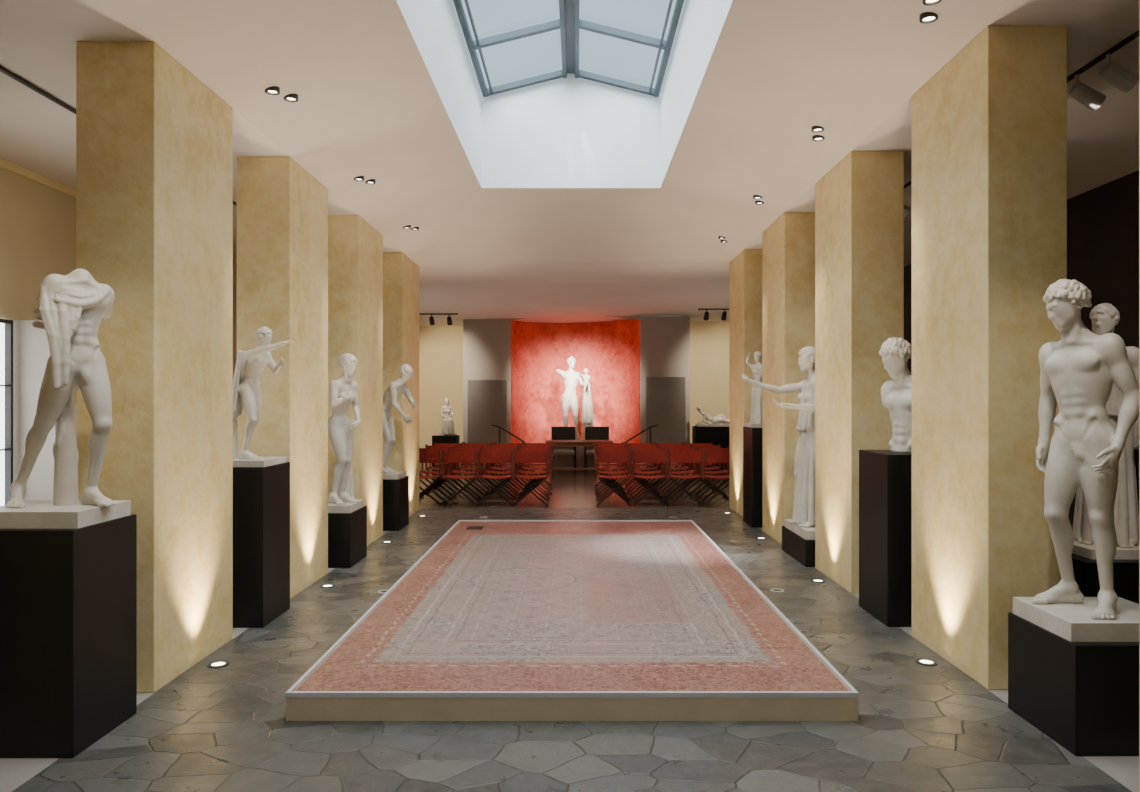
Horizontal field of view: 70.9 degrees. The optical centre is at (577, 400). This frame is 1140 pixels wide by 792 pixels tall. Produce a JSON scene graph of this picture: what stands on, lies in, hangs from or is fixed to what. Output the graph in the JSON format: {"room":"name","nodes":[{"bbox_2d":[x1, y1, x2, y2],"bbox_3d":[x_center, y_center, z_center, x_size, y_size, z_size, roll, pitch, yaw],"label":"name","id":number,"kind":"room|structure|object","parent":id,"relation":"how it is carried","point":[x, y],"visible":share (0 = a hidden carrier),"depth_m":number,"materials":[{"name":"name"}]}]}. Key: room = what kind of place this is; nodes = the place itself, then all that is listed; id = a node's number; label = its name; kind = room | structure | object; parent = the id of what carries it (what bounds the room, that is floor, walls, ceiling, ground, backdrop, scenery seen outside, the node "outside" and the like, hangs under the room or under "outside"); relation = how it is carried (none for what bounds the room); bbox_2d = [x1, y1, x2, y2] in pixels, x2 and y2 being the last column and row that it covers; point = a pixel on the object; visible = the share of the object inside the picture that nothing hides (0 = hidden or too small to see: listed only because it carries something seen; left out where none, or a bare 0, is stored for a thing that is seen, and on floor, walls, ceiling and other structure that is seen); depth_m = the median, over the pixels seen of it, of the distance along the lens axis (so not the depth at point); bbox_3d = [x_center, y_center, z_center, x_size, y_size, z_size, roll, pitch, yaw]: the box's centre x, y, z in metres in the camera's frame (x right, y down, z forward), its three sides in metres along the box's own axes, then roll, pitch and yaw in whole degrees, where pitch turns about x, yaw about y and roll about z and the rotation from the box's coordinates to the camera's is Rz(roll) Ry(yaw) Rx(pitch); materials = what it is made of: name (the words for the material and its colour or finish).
{"room":"museum","nodes":[
{"label":"museum","id":0,"kind":"room"},
{"bbox_2d":[0,167,236,400],"bbox_3d":[-4.800,-0.195,8.850,0.200,3.590,24.700,0,0,0],"label":"wall","id":1,"kind":"structure","parent":0,"point":[38,221],"depth_m":6.87,"materials":[{"name":"beige paint"}]},
{"bbox_2d":[0,319,12,505],"bbox_3d":[-4.664,0.120,5.730,0.068,1.560,1.660,0,0,0],"label":"window","id":2,"kind":"structure","parent":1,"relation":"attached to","point":[6,326],"depth_m":6.53,"materials":[{"name":"glass"}]},
{"bbox_2d":[0,158,236,262],"bbox_3d":[-4.684,-1.933,8.750,0.029,0.065,24.500,0,0,0],"label":"crown molding","id":3,"kind":"structure","parent":1,"relation":"attached to","point":[4,164],"depth_m":6.92,"materials":[{"name":"beige paint"}]},
{"bbox_2d":[76,42,232,692],"bbox_3d":[-2.535,-0.185,4.880,0.430,3.570,1.000,0,0,0],"label":"pillar","id":4,"kind":"structure","parent":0,"point":[154,143],"depth_m":4.51,"materials":[{"name":"paint"}]},
{"bbox_2d":[237,157,327,598],"bbox_3d":[-2.535,-0.185,6.935,0.430,3.570,0.990,0,0,0],"label":"pillar","id":5,"kind":"structure","parent":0,"point":[282,209],"depth_m":6.51,"materials":[{"name":"paint"}]},
{"bbox_2d":[328,215,382,545],"bbox_3d":[-2.535,-0.185,8.995,0.430,3.570,1.050,0,0,0],"label":"pillar","id":6,"kind":"structure","parent":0,"point":[355,248],"depth_m":8.61,"materials":[{"name":"paint"}]},
{"bbox_2d":[383,252,418,516],"bbox_3d":[-2.535,-0.185,11.150,0.430,3.570,1.100,0,0,0],"label":"pillar","id":7,"kind":"structure","parent":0,"point":[400,273],"depth_m":10.64,"materials":[{"name":"paint"}]},
{"bbox_2d":[0,0,1138,325],"bbox_3d":[0.175,-2.175,8.850,9.750,0.410,24.700,0,0,0],"label":"ceiling","id":8,"kind":"structure","parent":0,"point":[369,105],"depth_m":6.21,"materials":[{"name":"paint"}]},
{"bbox_2d":[0,66,236,205],"bbox_3d":[-3.463,-1.844,6.000,0.212,0.246,10.000,0,0,0],"label":"track","id":9,"kind":"object","parent":8,"relation":"attached to","point":[2,69],"visible":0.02,"depth_m":5.02,"materials":[{"name":"black metal"}]},
{"bbox_2d":[264,86,297,101],"bbox_3d":[-2.000,-2.083,5.400,0.156,0.070,0.276,0,0,0],"label":"recessed light","id":10,"kind":"object","parent":8,"relation":"in","point":[273,90],"depth_m":5.35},
{"bbox_2d":[353,176,375,183],"bbox_3d":[-2.000,-2.083,7.500,0.156,0.070,0.276,0,0,0],"label":"recessed light","id":11,"kind":"object","parent":8,"relation":"in","point":[359,178],"depth_m":7.44,"materials":[{"name":"metal"}]},
{"bbox_2d":[403,225,418,230],"bbox_3d":[-2.000,-2.083,9.570,0.156,0.070,0.276,0,0,0],"label":"recessed light","id":12,"kind":"object","parent":8,"relation":"in","point":[408,226],"depth_m":9.51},
{"bbox_2d":[419,313,457,324],"bbox_3d":[-3.500,-1.838,18.063,1.600,0.258,0.196,0,0,0],"label":"track","id":13,"kind":"object","parent":8,"relation":"attached to","point":[431,319],"visible":0.57,"depth_m":17.98,"materials":[{"name":"black metal"}]},
{"bbox_2d":[396,0,732,187],"bbox_3d":[-0.080,-3.040,5.070,2.000,1.320,7.740,0,0,0],"label":"skylight well","id":14,"kind":"object","parent":8,"relation":"attached to","point":[569,132],"visible":0.9,"depth_m":8.94,"materials":[{"name":"white paint"}]},
{"bbox_2d":[453,0,683,96],"bbox_3d":[-0.080,-3.545,5.070,2.000,0.309,7.740,0,0,0],"label":"frame","id":15,"kind":"structure","parent":14,"relation":"attached to","point":[569,23],"depth_m":7.74,"materials":[{"name":"metal"}]},
{"bbox_2d":[698,309,728,320],"bbox_3d":[3.500,-1.948,18.063,1.600,0.258,0.196,0,0,0],"label":"track","id":16,"kind":"object","parent":8,"relation":"attached to","point":[724,314],"visible":0.48,"depth_m":18.00,"materials":[{"name":"black metal"}]},
{"bbox_2d":[718,236,727,242],"bbox_3d":[1.930,-2.163,10.650,0.156,0.063,0.276,0,0,0],"label":"recessed light","id":17,"kind":"object","parent":8,"relation":"in","point":[719,237],"depth_m":10.69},
{"bbox_2d":[753,195,763,204],"bbox_3d":[1.930,-2.163,8.550,0.156,0.063,0.276,0,0,0],"label":"recessed light","id":18,"kind":"object","parent":8,"relation":"in","point":[754,196],"depth_m":8.49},
{"bbox_2d":[811,126,824,140],"bbox_3d":[1.930,-2.163,6.430,0.156,0.063,0.276,0,0,0],"label":"recessed light","id":19,"kind":"object","parent":8,"relation":"in","point":[814,128],"depth_m":6.37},
{"bbox_2d":[919,0,941,23],"bbox_3d":[1.930,-2.163,4.380,0.156,0.063,0.276,0,0,0],"label":"recessed light","id":20,"kind":"object","parent":8,"relation":"in","point":[926,17],"depth_m":4.44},
{"bbox_2d":[904,30,1138,217],"bbox_3d":[3.213,-1.954,6.000,0.212,0.246,10.000,0,0,0],"label":"track","id":21,"kind":"object","parent":8,"relation":"attached to","point":[1123,79],"visible":0.7,"depth_m":4.78,"materials":[{"name":"black metal"}]},
{"bbox_2d":[0,508,1138,791],"bbox_3d":[0.175,1.600,4.225,9.750,0.001,15.450,0,0,0],"label":"floor","id":22,"kind":"structure","parent":0,"point":[14,772],"depth_m":3.51,"materials":[{"name":"stone"}]},
{"bbox_2d":[13,320,54,501],"bbox_3d":[-4.470,0.465,6.650,0.440,2.270,0.060,0,0,0],"label":"partition panel","id":23,"kind":"object","parent":22,"relation":"on","point":[31,352],"visible":0.17,"depth_m":6.62,"materials":[{"name":"white paint"}]},
{"bbox_2d":[0,514,136,757],"bbox_3d":[-2.530,1.090,3.840,0.540,1.020,0.520,0,0,0],"label":"plinth","id":24,"kind":"object","parent":22,"relation":"on","point":[68,597],"visible":0.84,"depth_m":3.58,"materials":[{"name":"black wood"}]},
{"bbox_2d":[0,268,130,528],"bbox_3d":[-2.500,-0.027,3.845,0.539,1.212,0.430,0,0,0],"label":"statue","id":25,"kind":"object","parent":24,"relation":"on","point":[72,306],"visible":1,"depth_m":3.81,"materials":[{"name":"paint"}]},
{"bbox_2d":[233,462,289,627],"bbox_3d":[-2.485,1.035,5.905,0.530,1.130,0.530,0,0,0],"label":"plinth","id":26,"kind":"object","parent":22,"relation":"on","point":[261,495],"visible":0.48,"depth_m":5.64,"materials":[{"name":"black wood"}]},
{"bbox_2d":[233,326,294,466],"bbox_3d":[-2.364,-0.039,5.900,0.652,1.016,0.440,0,0,0],"label":"statue","id":27,"kind":"object","parent":26,"relation":"on","point":[250,364],"visible":0.88,"depth_m":5.83,"materials":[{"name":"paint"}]},
{"bbox_2d":[328,506,366,567],"bbox_3d":[-2.430,1.340,7.960,0.500,0.520,0.600,0,0,0],"label":"plinth","id":28,"kind":"object","parent":22,"relation":"on","point":[347,532],"visible":0.48,"depth_m":7.66,"materials":[{"name":"black wood"}]},
{"bbox_2d":[328,353,363,512],"bbox_3d":[-2.357,0.304,7.958,0.406,1.549,0.497,0,0,0],"label":"statue","id":29,"kind":"object","parent":28,"relation":"on","point":[343,391],"visible":1,"depth_m":7.87,"materials":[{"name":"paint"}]},
{"bbox_2d":[383,476,408,530],"bbox_3d":[-2.440,1.285,10.125,0.480,0.630,0.550,0,0,0],"label":"plinth","id":30,"kind":"object","parent":22,"relation":"on","point":[395,491],"visible":0.48,"depth_m":9.85,"materials":[{"name":"black wood"}]},
{"bbox_2d":[383,364,415,478],"bbox_3d":[-2.342,0.254,10.120,0.641,1.430,0.480,0,0,0],"label":"statue","id":31,"kind":"object","parent":30,"relation":"on","point":[395,389],"visible":0.63,"depth_m":10.01,"materials":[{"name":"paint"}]},
{"bbox_2d":[743,427,761,527],"bbox_3d":[2.450,0.970,10.380,0.500,1.260,0.560,0,0,0],"label":"plinth","id":32,"kind":"object","parent":22,"relation":"on","point":[752,437],"visible":0.47,"depth_m":10.10,"materials":[{"name":"black wood"}]},
{"bbox_2d":[745,351,761,427],"bbox_3d":[2.362,-0.152,10.400,0.335,0.982,0.360,0,0,0],"label":"statue","id":33,"kind":"object","parent":32,"relation":"on","point":[756,406],"visible":0.77,"depth_m":10.34,"materials":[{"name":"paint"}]},
{"bbox_2d":[782,526,814,566],"bbox_3d":[2.495,1.470,8.150,0.610,0.260,0.900,0,0,0],"label":"plinth","id":34,"kind":"object","parent":22,"relation":"on","point":[802,550],"visible":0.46,"depth_m":7.95,"materials":[{"name":"black wood"}]},
{"bbox_2d":[742,346,814,539],"bbox_3d":[2.169,0.393,8.120,0.981,1.892,0.800,0,0,0],"label":"statue","id":35,"kind":"object","parent":34,"relation":"on","point":[802,523],"visible":0.62,"depth_m":8.02,"materials":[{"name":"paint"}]},
{"bbox_2d":[859,450,911,626],"bbox_3d":[2.465,0.990,5.950,0.550,1.220,0.580,0,0,0],"label":"plinth","id":36,"kind":"object","parent":22,"relation":"on","point":[885,476],"visible":0.48,"depth_m":5.70,"materials":[{"name":"black wood"}]},
{"bbox_2d":[879,337,911,452],"bbox_3d":[2.474,-0.048,5.972,0.415,0.853,0.388,0,0,25],"label":"bust","id":37,"kind":"object","parent":36,"relation":"on","point":[896,394],"visible":0.71,"depth_m":5.89,"materials":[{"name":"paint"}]},
{"bbox_2d":[1008,612,1138,755],"bbox_3d":[2.530,1.350,3.885,0.580,0.500,0.570,0,0,0],"label":"plinth","id":38,"kind":"object","parent":22,"relation":"on","point":[1083,696],"visible":0.81,"depth_m":3.61,"materials":[{"name":"black wood"}]},
{"bbox_2d":[1013,279,1138,641],"bbox_3d":[2.525,0.255,3.895,0.550,1.689,0.490,0,0,0],"label":"statue","id":39,"kind":"object","parent":38,"relation":"on","point":[1079,371],"visible":0.99,"depth_m":3.81,"materials":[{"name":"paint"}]},
{"bbox_2d":[1071,553,1138,603],"bbox_3d":[3.500,1.300,5.300,0.700,0.600,0.700,0,0,0],"label":"plinth","id":40,"kind":"object","parent":22,"relation":"on","point":[1125,572],"visible":0.15,"depth_m":4.95,"materials":[{"name":"black wood"}]},
{"bbox_2d":[1072,303,1138,559],"bbox_3d":[3.486,0.175,5.300,0.549,1.647,0.520,0,0,0],"label":"statue","id":41,"kind":"object","parent":40,"relation":"on","point":[1104,317],"visible":0.34,"depth_m":5.18,"materials":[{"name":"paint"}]},
{"bbox_2d":[1071,448,1138,529],"bbox_3d":[4.550,0.990,6.600,0.600,1.220,0.600,0,0,0],"label":"plinth","id":42,"kind":"object","parent":22,"relation":"on","point":[1136,450],"visible":0.03,"depth_m":6.30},
{"bbox_2d":[1134,416,1138,447],"bbox_3d":[4.552,-0.019,6.597,0.507,0.796,0.241,0,0,33],"label":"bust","id":43,"kind":"object","parent":42,"relation":"on","point":[1136,424],"visible":0.03,"depth_m":6.50,"materials":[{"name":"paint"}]},
{"bbox_2d":[12,508,1131,791],"bbox_3d":[-0.025,1.600,4.225,4.590,0.001,15.450,0,0,0],"label":"floor","id":44,"kind":"structure","parent":0,"point":[918,728],"depth_m":3.81,"materials":[{"name":"grey stone"}]},
{"bbox_2d":[207,660,228,667],"bbox_3d":[-2.180,1.596,4.850,0.124,0.008,0.124,0,0,0],"label":"uplight","id":45,"kind":"object","parent":44,"relation":"on","point":[221,663],"visible":1,"depth_m":4.85,"materials":[{"name":"metal"}]},
{"bbox_2d":[320,584,334,587],"bbox_3d":[-2.160,1.596,6.900,0.124,0.008,0.124,0,0,0],"label":"uplight","id":46,"kind":"object","parent":44,"relation":"on","point":[324,585],"visible":1,"depth_m":6.89,"materials":[{"name":"metal"}]},
{"bbox_2d":[285,520,858,720],"bbox_3d":[-0.030,1.529,6.900,2.864,0.142,5.804,0,0,0],"label":"platform","id":47,"kind":"object","parent":44,"relation":"on","point":[498,620],"visible":1,"depth_m":4.91,"materials":[{"name":"stone"}]},
{"bbox_2d":[770,588,783,591],"bbox_3d":[1.680,1.597,6.750,0.110,0.006,0.110,0,0,0],"label":"floor outlet","id":48,"kind":"object","parent":44,"relation":"on","point":[773,589],"visible":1,"depth_m":6.74,"materials":[{"name":"silver metal"}]},
{"bbox_2d":[811,579,824,582],"bbox_3d":[2.130,1.596,7.100,0.124,0.008,0.124,0,0,0],"label":"uplight","id":49,"kind":"object","parent":44,"relation":"on","point":[812,580],"visible":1,"depth_m":7.09,"materials":[{"name":"metal"}]},
{"bbox_2d":[916,658,937,665],"bbox_3d":[2.130,1.596,4.890,0.124,0.008,0.124,0,0,0],"label":"uplight","id":50,"kind":"object","parent":44,"relation":"on","point":[922,661],"visible":1,"depth_m":4.89,"materials":[{"name":"metal"}]},
{"bbox_2d":[419,463,728,507],"bbox_3d":[0.175,1.600,16.575,9.750,0.001,9.250,0,0,0],"label":"floor","id":51,"kind":"structure","parent":0,"point":[571,489],"depth_m":13.54,"materials":[{"name":"wood"}]},
{"bbox_2d":[419,450,445,505],"bbox_3d":[-2.341,1.170,12.370,0.552,0.860,0.470,0,0,2],"label":"folding chair","id":52,"kind":"object","parent":51,"relation":"on","point":[424,456],"visible":0.54,"depth_m":12.15,"materials":[{"name":"red fabric"}]},
{"bbox_2d":[419,447,452,499],"bbox_3d":[-2.337,1.170,13.133,0.552,0.860,0.470,0,0,-1],"label":"folding chair","id":53,"kind":"object","parent":51,"relation":"on","point":[427,473],"visible":0.52,"depth_m":12.95,"materials":[{"name":"red fabric"}]},
{"bbox_2d":[425,444,459,494],"bbox_3d":[-2.346,1.170,13.887,0.552,0.860,0.470,0,0,-1],"label":"folding chair","id":54,"kind":"object","parent":51,"relation":"on","point":[426,445],"visible":0.42,"depth_m":13.68,"materials":[{"name":"red fabric"}]},
{"bbox_2d":[432,435,459,467],"bbox_3d":[-3.150,1.210,19.075,0.600,0.780,0.350,0,0,0],"label":"plinth","id":55,"kind":"object","parent":51,"relation":"on","point":[435,438],"visible":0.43,"depth_m":18.90,"materials":[{"name":"black wood"}]},
{"bbox_2d":[438,398,456,435],"bbox_3d":[-3.117,0.375,19.032,0.406,0.887,0.523,0,0,0],"label":"statue","id":56,"kind":"object","parent":55,"relation":"on","point":[447,429],"visible":1,"depth_m":18.94,"materials":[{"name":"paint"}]},
{"bbox_2d":[434,442,464,489],"bbox_3d":[-2.334,1.170,14.637,0.552,0.860,0.470,0,0,1],"label":"folding chair","id":57,"kind":"object","parent":51,"relation":"on","point":[435,443],"visible":0.28,"depth_m":14.43,"materials":[{"name":"red fabric"}]},
{"bbox_2d":[442,450,480,505],"bbox_3d":[-1.794,1.170,12.355,0.552,0.860,0.470,0,0,0],"label":"folding chair","id":58,"kind":"object","parent":51,"relation":"on","point":[448,457],"visible":0.91,"depth_m":12.14,"materials":[{"name":"red fabric"}]},
{"bbox_2d":[449,447,485,499],"bbox_3d":[-1.806,1.170,13.124,0.552,0.860,0.470,0,0,2],"label":"folding chair","id":59,"kind":"object","parent":51,"relation":"on","point":[455,471],"visible":0.59,"depth_m":12.94,"materials":[{"name":"red fabric"}]},
{"bbox_2d":[457,444,490,494],"bbox_3d":[-1.796,1.170,13.892,0.552,0.860,0.470,0,0,2],"label":"folding chair","id":60,"kind":"object","parent":51,"relation":"on","point":[458,445],"visible":0.4,"depth_m":13.70,"materials":[{"name":"red fabric"}]},
{"bbox_2d":[463,442,494,489],"bbox_3d":[-1.800,1.170,14.636,0.552,0.860,0.470,0,0,0],"label":"folding chair","id":61,"kind":"object","parent":51,"relation":"on","point":[464,443],"visible":0.35,"depth_m":14.42,"materials":[{"name":"red fabric"}]},
{"bbox_2d":[468,380,506,467],"bbox_3d":[-2.160,0.550,19.020,0.920,2.100,0.320,0,0,0],"label":"display panel","id":62,"kind":"object","parent":51,"relation":"on","point":[487,399],"visible":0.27,"depth_m":18.98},
{"bbox_2d":[477,450,514,505],"bbox_3d":[-1.254,1.170,12.358,0.552,0.860,0.470,0,0,0],"label":"folding chair","id":63,"kind":"object","parent":51,"relation":"on","point":[483,456],"visible":0.91,"depth_m":12.14,"materials":[{"name":"red fabric"}]},
{"bbox_2d":[484,447,517,499],"bbox_3d":[-1.260,1.170,13.152,0.552,0.860,0.470,0,0,0],"label":"folding chair","id":64,"kind":"object","parent":51,"relation":"on","point":[492,473],"visible":0.57,"depth_m":12.97,"materials":[{"name":"red fabric"}]},
{"bbox_2d":[488,444,520,494],"bbox_3d":[-1.264,1.170,13.883,0.552,0.860,0.470,0,0,1],"label":"folding chair","id":65,"kind":"object","parent":51,"relation":"on","point":[489,445],"visible":0.48,"depth_m":13.70,"materials":[{"name":"red fabric"}]},
{"bbox_2d":[492,424,524,470],"bbox_3d":[-1.537,1.061,17.900,0.794,1.078,0.120,0,0,0],"label":"handrail","id":66,"kind":"object","parent":51,"relation":"on","point":[500,427],"visible":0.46,"depth_m":17.89,"materials":[{"name":"black metal"}]},
{"bbox_2d":[494,442,523,489],"bbox_3d":[-1.254,1.170,14.639,0.552,0.860,0.470,0,0,0],"label":"folding chair","id":67,"kind":"object","parent":51,"relation":"on","point":[495,443],"visible":0.4,"depth_m":14.43,"materials":[{"name":"red fabric"}]},
{"bbox_2d":[513,450,549,505],"bbox_3d":[-0.718,1.170,12.357,0.552,0.860,0.470,0,0,1],"label":"folding chair","id":68,"kind":"object","parent":51,"relation":"on","point":[518,456],"visible":1,"depth_m":12.14,"materials":[{"name":"red fabric"}]},
{"bbox_2d":[518,447,550,499],"bbox_3d":[-0.716,1.170,13.130,0.552,0.860,0.470,0,0,-1],"label":"folding chair","id":69,"kind":"object","parent":51,"relation":"on","point":[520,471],"visible":0.67,"depth_m":12.95,"materials":[{"name":"red fabric"}]},
{"bbox_2d":[521,444,552,494],"bbox_3d":[-0.715,1.170,13.883,0.552,0.860,0.470,0,0,-2],"label":"folding chair","id":70,"kind":"object","parent":51,"relation":"on","point":[522,445],"visible":0.54,"depth_m":13.68,"materials":[{"name":"red fabric"}]},
{"bbox_2d":[524,442,552,489],"bbox_3d":[-0.726,1.170,14.658,0.552,0.860,0.470,0,0,-2],"label":"folding chair","id":71,"kind":"object","parent":51,"relation":"on","point":[528,444],"visible":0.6,"depth_m":14.45,"materials":[{"name":"red fabric"}]},
{"bbox_2d":[551,427,575,472],"bbox_3d":[-0.320,1.090,17.885,0.550,1.020,0.490,0,0,-3],"label":"chair","id":72,"kind":"object","parent":51,"relation":"on","point":[557,433],"visible":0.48,"depth_m":18.07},
{"bbox_2d":[554,446,595,470],"bbox_3d":[-0.070,1.270,18.580,1.100,0.660,0.620,0,0,0],"label":"stone pedestal","id":73,"kind":"object","parent":51,"relation":"on","point":[560,460],"visible":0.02,"depth_m":18.30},
{"bbox_2d":[556,357,593,439],"bbox_3d":[-0.075,-0.047,18.485,0.930,1.972,0.630,0,0,0],"label":"statue","id":74,"kind":"object","parent":73,"relation":"on","point":[571,378],"visible":0.86,"depth_m":18.46,"materials":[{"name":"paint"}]},
{"bbox_2d":[546,440,612,476],"bbox_3d":[0.030,1.225,17.175,1.420,0.750,0.650,0,0,0],"label":"wooden table","id":75,"kind":"object","parent":51,"relation":"on","point":[555,442],"visible":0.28,"depth_m":16.91,"materials":[{"name":"brown wood"}]},
{"bbox_2d":[584,427,608,472],"bbox_3d":[0.420,1.090,17.885,0.550,1.020,0.490,0,0,3],"label":"chair","id":76,"kind":"object","parent":51,"relation":"on","point":[591,433],"visible":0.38,"depth_m":18.08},
{"bbox_2d":[593,442,623,489],"bbox_3d":[0.561,1.170,14.653,0.552,0.860,0.470,0,0,0],"label":"folding chair","id":77,"kind":"object","parent":51,"relation":"on","point":[622,443],"visible":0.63,"depth_m":14.45,"materials":[{"name":"red fabric"}]},
{"bbox_2d":[595,444,625,493],"bbox_3d":[0.563,1.170,13.913,0.552,0.860,0.470,0,0,1],"label":"folding chair","id":78,"kind":"object","parent":51,"relation":"on","point":[596,445],"visible":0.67,"depth_m":13.71,"materials":[{"name":"red fabric"}]},
{"bbox_2d":[595,447,628,499],"bbox_3d":[0.561,1.170,13.122,0.552,0.860,0.470,0,0,0],"label":"folding chair","id":79,"kind":"object","parent":51,"relation":"on","point":[626,471],"visible":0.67,"depth_m":12.94,"materials":[{"name":"red fabric"}]},
{"bbox_2d":[596,450,631,506],"bbox_3d":[0.555,1.170,12.355,0.552,0.860,0.470,0,0,2],"label":"folding chair","id":80,"kind":"object","parent":51,"relation":"on","point":[602,456],"visible":1,"depth_m":12.15,"materials":[{"name":"red fabric"}]},
{"bbox_2d":[624,442,653,489],"bbox_3d":[1.108,1.170,14.658,0.552,0.860,0.470,0,0,2],"label":"folding chair","id":81,"kind":"object","parent":51,"relation":"on","point":[652,443],"visible":0.38,"depth_m":14.45,"materials":[{"name":"red fabric"}]},
{"bbox_2d":[626,444,657,494],"bbox_3d":[1.102,1.170,13.877,0.552,0.860,0.470,0,0,1],"label":"folding chair","id":82,"kind":"object","parent":51,"relation":"on","point":[655,467],"visible":0.49,"depth_m":13.68,"materials":[{"name":"red wood"}]},
{"bbox_2d":[625,425,658,442],"bbox_3d":[1.407,1.061,17.900,0.794,1.078,0.120,0,0,0],"label":"handrail","id":83,"kind":"object","parent":51,"relation":"on","point":[650,427],"visible":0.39,"depth_m":17.88,"materials":[{"name":"black metal"}]},
{"bbox_2d":[629,447,662,499],"bbox_3d":[1.107,1.170,13.117,0.552,0.860,0.470,0,0,0],"label":"folding chair","id":84,"kind":"object","parent":51,"relation":"on","point":[631,448],"visible":0.53,"depth_m":12.91,"materials":[{"name":"red wood"}]},
{"bbox_2d":[632,450,667,506],"bbox_3d":[1.101,1.170,12.356,0.552,0.860,0.470,0,0,2],"label":"folding chair","id":85,"kind":"object","parent":51,"relation":"on","point":[638,456],"visible":0.99,"depth_m":12.15,"materials":[{"name":"red fabric"}]},
{"bbox_2d":[646,377,684,467],"bbox_3d":[2.085,0.515,19.020,0.930,2.170,0.320,0,0,0],"label":"display panel","id":86,"kind":"object","parent":51,"relation":"on","point":[665,396],"visible":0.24,"depth_m":18.98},
{"bbox_2d":[653,442,683,489],"bbox_3d":[1.645,1.170,14.648,0.552,0.860,0.470,0,0,0],"label":"folding chair","id":87,"kind":"object","parent":51,"relation":"on","point":[655,443],"visible":0.32,"depth_m":14.44,"materials":[{"name":"red fabric"}]},
{"bbox_2d":[656,444,689,494],"bbox_3d":[1.643,1.170,13.899,0.552,0.860,0.470,0,0,-1],"label":"folding chair","id":88,"kind":"object","parent":51,"relation":"on","point":[660,445],"visible":0.48,"depth_m":13.69,"materials":[{"name":"red fabric"}]},
{"bbox_2d":[661,447,695,499],"bbox_3d":[1.642,1.170,13.121,0.552,0.860,0.470,0,0,1],"label":"folding chair","id":89,"kind":"object","parent":51,"relation":"on","point":[664,448],"visible":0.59,"depth_m":12.92,"materials":[{"name":"red fabric"}]},
{"bbox_2d":[666,450,702,505],"bbox_3d":[1.640,1.170,12.392,0.552,0.860,0.470,0,0,0],"label":"folding chair","id":90,"kind":"object","parent":51,"relation":"on","point":[673,456],"visible":0.91,"depth_m":12.18,"materials":[{"name":"red fabric"}]},
{"bbox_2d":[681,442,712,489],"bbox_3d":[2.175,1.170,14.653,0.552,0.860,0.470,0,0,1],"label":"folding chair","id":91,"kind":"object","parent":51,"relation":"on","point":[711,443],"visible":0.34,"depth_m":14.45,"materials":[{"name":"red fabric"}]},
{"bbox_2d":[686,444,720,494],"bbox_3d":[2.174,1.170,13.889,0.552,0.860,0.470,0,0,-2],"label":"folding chair","id":92,"kind":"object","parent":51,"relation":"on","point":[714,467],"visible":0.5,"depth_m":13.68,"materials":[{"name":"red fabric"}]},
{"bbox_2d":[692,426,728,468],"bbox_3d":[3.250,1.100,18.975,1.000,1.000,0.550,0,0,0],"label":"plinth","id":93,"kind":"object","parent":51,"relation":"on","point":[717,435],"visible":0.24,"depth_m":18.70,"materials":[{"name":"black wood"}]},
{"bbox_2d":[695,406,728,426],"bbox_3d":[3.267,0.358,18.978,0.934,0.481,0.403,0,0,0],"label":"statue","id":94,"kind":"object","parent":93,"relation":"on","point":[720,420],"visible":0.94,"depth_m":18.91,"materials":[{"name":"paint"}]},
{"bbox_2d":[693,447,728,499],"bbox_3d":[2.188,1.170,13.155,0.552,0.860,0.470,0,0,2],"label":"folding chair","id":95,"kind":"object","parent":51,"relation":"on","point":[719,473],"visible":0.59,"depth_m":12.95,"materials":[{"name":"red fabric"}]},
{"bbox_2d":[700,450,728,505],"bbox_3d":[2.178,1.170,12.381,0.552,0.860,0.470,0,0,2],"label":"folding chair","id":96,"kind":"object","parent":51,"relation":"on","point":[708,456],"visible":0.61,"depth_m":12.17,"materials":[{"name":"red fabric"}]},
{"bbox_2d":[419,322,728,447],"bbox_3d":[0.175,-0.250,21.100,9.750,3.700,0.200,0,0,0],"label":"wall","id":97,"kind":"structure","parent":0,"point":[440,347],"depth_m":21.00,"materials":[{"name":"beige paint"}]},
{"bbox_2d":[463,316,689,466],"bbox_3d":[-0.035,-0.425,20.250,5.470,4.050,1.900,0,0,0],"label":"wall","id":98,"kind":"structure","parent":0,"point":[609,350],"depth_m":20.07,"materials":[{"name":"red paint"}]},
{"bbox_2d":[729,249,761,516],"bbox_3d":[2.490,-0.240,11.470,0.440,3.680,1.060,0,0,0],"label":"pillar","id":99,"kind":"structure","parent":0,"point":[745,270],"depth_m":11.11,"materials":[{"name":"paint"}]},
{"bbox_2d":[762,212,814,543],"bbox_3d":[2.490,-0.240,9.325,0.440,3.680,1.050,0,0,0],"label":"pillar","id":100,"kind":"structure","parent":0,"point":[788,244],"depth_m":8.88,"materials":[{"name":"paint"}]},
{"bbox_2d":[815,151,903,592],"bbox_3d":[2.490,-0.240,7.155,0.440,3.680,1.010,0,0,0],"label":"pillar","id":101,"kind":"structure","parent":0,"point":[859,202],"depth_m":6.65,"materials":[{"name":"paint"}]},
{"bbox_2d":[912,26,1066,689],"bbox_3d":[2.490,-0.240,4.940,0.440,3.680,1.020,0,0,0],"label":"pillar","id":102,"kind":"structure","parent":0,"point":[989,128],"depth_m":4.49,"materials":[{"name":"paint"}]},
{"bbox_2d":[904,170,1138,523],"bbox_3d":[5.150,-0.250,8.850,0.200,3.700,24.700,0,0,0],"label":"wall","id":103,"kind":"structure","parent":0,"point":[1103,220],"depth_m":7.62,"materials":[{"name":"black paint"}]},
{"bbox_2d":[1139,0,1139,791],"bbox_3d":[2.490,-0.240,2.720,0.440,3.680,1.040,0,0,0],"label":"pillar","id":104,"kind":"structure","parent":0,"point":[1139,0],"depth_m":3.23,"materials":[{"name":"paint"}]}
]}

